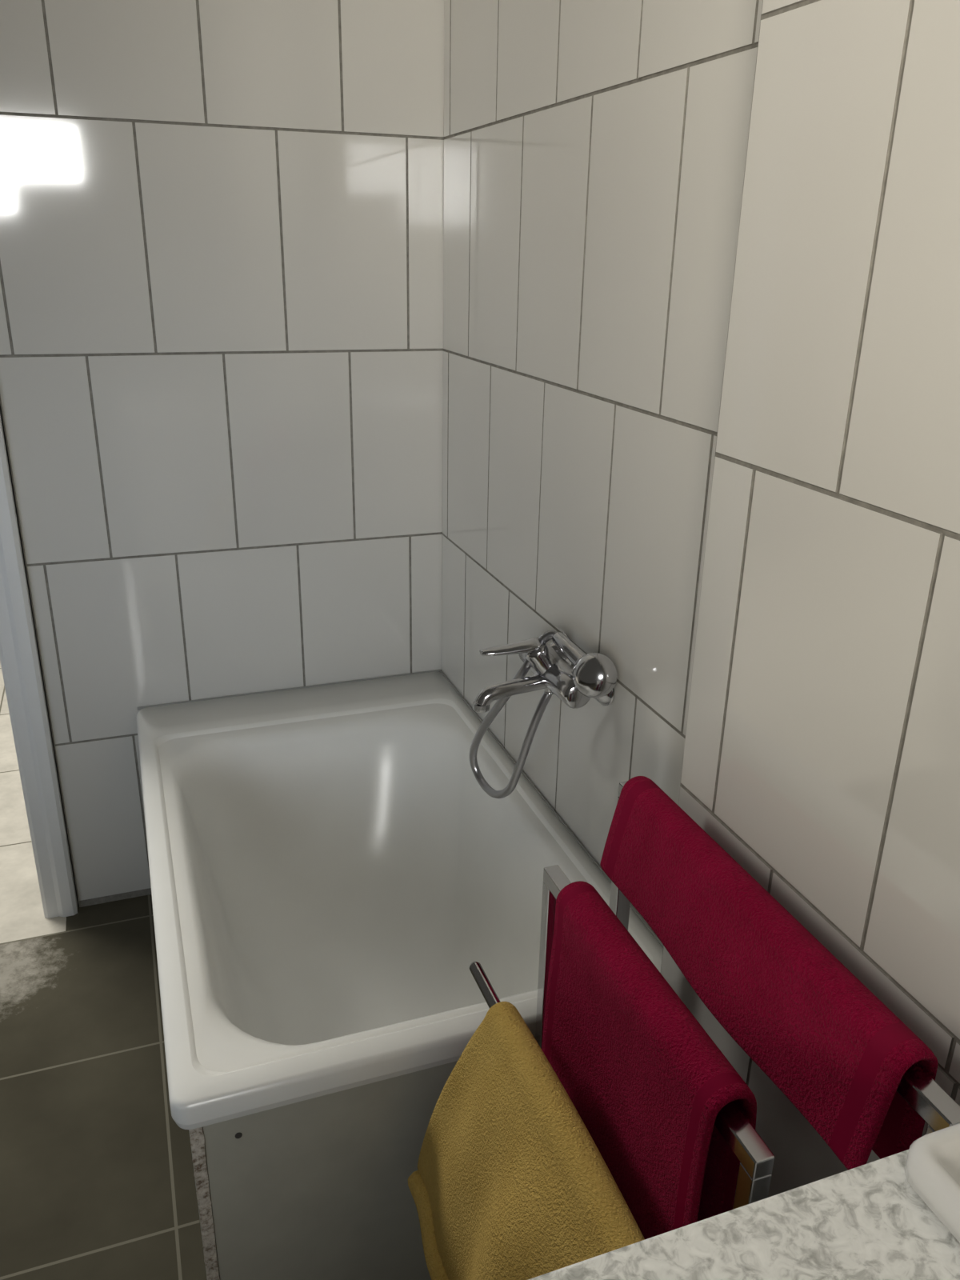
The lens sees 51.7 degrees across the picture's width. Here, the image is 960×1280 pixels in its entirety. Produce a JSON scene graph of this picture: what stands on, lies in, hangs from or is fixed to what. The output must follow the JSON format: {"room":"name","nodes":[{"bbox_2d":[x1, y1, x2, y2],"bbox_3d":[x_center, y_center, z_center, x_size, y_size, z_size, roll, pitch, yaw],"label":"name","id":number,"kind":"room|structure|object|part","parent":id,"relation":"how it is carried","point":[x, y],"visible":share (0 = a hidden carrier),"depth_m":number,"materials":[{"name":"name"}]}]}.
{"room":"bathroom","nodes":[
{"label":"bathroom","id":0,"kind":"room"},
{"bbox_2d":[0,661,219,1279],"bbox_3d":[-1.093,1.093,1.147,3.900,0.060,6.600,-7,23,-19],"label":"floor","id":1,"kind":"structure","parent":0,"point":[98,1181],"depth_m":1.78,"materials":[{"name":"grey tile"}]},
{"bbox_2d":[136,669,663,1279],"bbox_3d":[-0.233,0.535,1.860,0.698,0.486,1.144,-7,23,-19],"label":"bathtub","id":2,"kind":"object","parent":1,"relation":"on","point":[330,865],"visible":0.86,"depth_m":1.85,"materials":[{"name":"white ceramic"}]},
{"bbox_3d":[-0.230,0.547,1.875,0.674,0.452,1.126,-7,23,-19],"label":"bath panel","id":3,"kind":"part","parent":2,"relation":"part of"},
{"bbox_2d":[469,780,959,1209],"bbox_3d":[0.171,0.660,1.095,0.216,0.828,0.538,-7,23,-19],"label":"towel rack","id":4,"kind":"object","parent":1,"relation":"on","point":[938,1110],"visible":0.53,"depth_m":0.85,"materials":[{"name":"silver metal"}]},
{"bbox_2d":[408,1001,644,1279],"bbox_3d":[0.030,0.642,1.070,0.167,0.374,0.404,-7,23,-19],"label":"towel","id":5,"kind":"object","parent":4,"relation":"hanging from","point":[510,1182],"visible":0.92,"depth_m":1.03,"materials":[{"name":"fabric"}]},
{"bbox_2d":[541,880,756,1239],"bbox_3d":[0.161,0.541,1.081,0.071,0.442,0.331,-7,23,-19],"label":"towel","id":6,"kind":"object","parent":4,"relation":"hanging from","point":[649,1085],"visible":0.8,"depth_m":0.99,"materials":[{"name":"fabric"}]},
{"bbox_2d":[600,776,937,1170],"bbox_3d":[0.253,0.312,0.997,0.081,0.150,0.468,-7,23,-19],"label":"towel","id":7,"kind":"object","parent":4,"relation":"on","point":[840,1055],"visible":0.98,"depth_m":0.91,"materials":[{"name":"fabric"}]},
{"bbox_2d":[528,1149,959,1279],"bbox_3d":[0.250,0.868,0.541,0.565,0.850,0.588,-7,23,-19],"label":"countertop","id":8,"kind":"structure","parent":1,"relation":"on","point":[866,1222],"depth_m":0.62,"materials":[{"name":"grey stone"}]},
{"bbox_2d":[904,1123,959,1243],"bbox_3d":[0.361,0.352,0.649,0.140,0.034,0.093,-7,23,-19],"label":"sink","id":9,"kind":"object","parent":8,"relation":"on","point":[932,1167],"visible":1,"depth_m":0.65,"materials":[{"name":"white ceramic"}]},
{"bbox_2d":[0,0,444,907],"bbox_3d":[-0.455,-0.598,2.045,0.993,2.450,0.120,-7,23,-19],"label":"wall","id":10,"kind":"structure","parent":0,"point":[222,221],"depth_m":1.97,"materials":[{"name":"tile"}]},
{"bbox_2d":[441,0,762,942],"bbox_3d":[0.176,-0.418,1.620,0.120,2.450,1.173,-7,23,-19],"label":"wall","id":11,"kind":"structure","parent":0,"point":[595,150],"depth_m":1.49,"materials":[{"name":"tile"}]},
{"bbox_2d":[468,630,616,798],"bbox_3d":[0.072,0.147,1.626,0.189,0.362,0.342,-7,23,-19],"label":"faucet","id":12,"kind":"object","parent":11,"relation":"attached to","point":[594,675],"visible":1,"depth_m":1.55,"materials":[{"name":"silver metal"}]},
{"bbox_3d":[0.050,0.012,1.546,0.099,0.022,0.037,-7,23,-19],"label":"lever","id":13,"kind":"part","parent":12,"relation":"part of","materials":[{"name":"silver metal"}]},
{"bbox_2d":[660,0,959,1197],"bbox_3d":[0.854,0.321,-0.225,0.190,2.450,3.025,-7,23,-19],"label":"wall","id":14,"kind":"structure","parent":0,"point":[822,753],"depth_m":0.88,"materials":[{"name":"tile"}]},
{"bbox_3d":[-2.121,-0.405,1.475,2.503,2.450,0.120,-7,23,-19],"label":"wall","id":15,"kind":"structure","parent":0,"visible":0},
{"bbox_2d":[0,404,78,918],"bbox_3d":[-1.405,-0.330,1.769,1.024,2.120,0.146,-7,23,-19],"label":"door frame","id":16,"kind":"structure","parent":15,"relation":"attached to","point":[20,660],"depth_m":2.07,"materials":[{"name":"white paint"}]}
]}

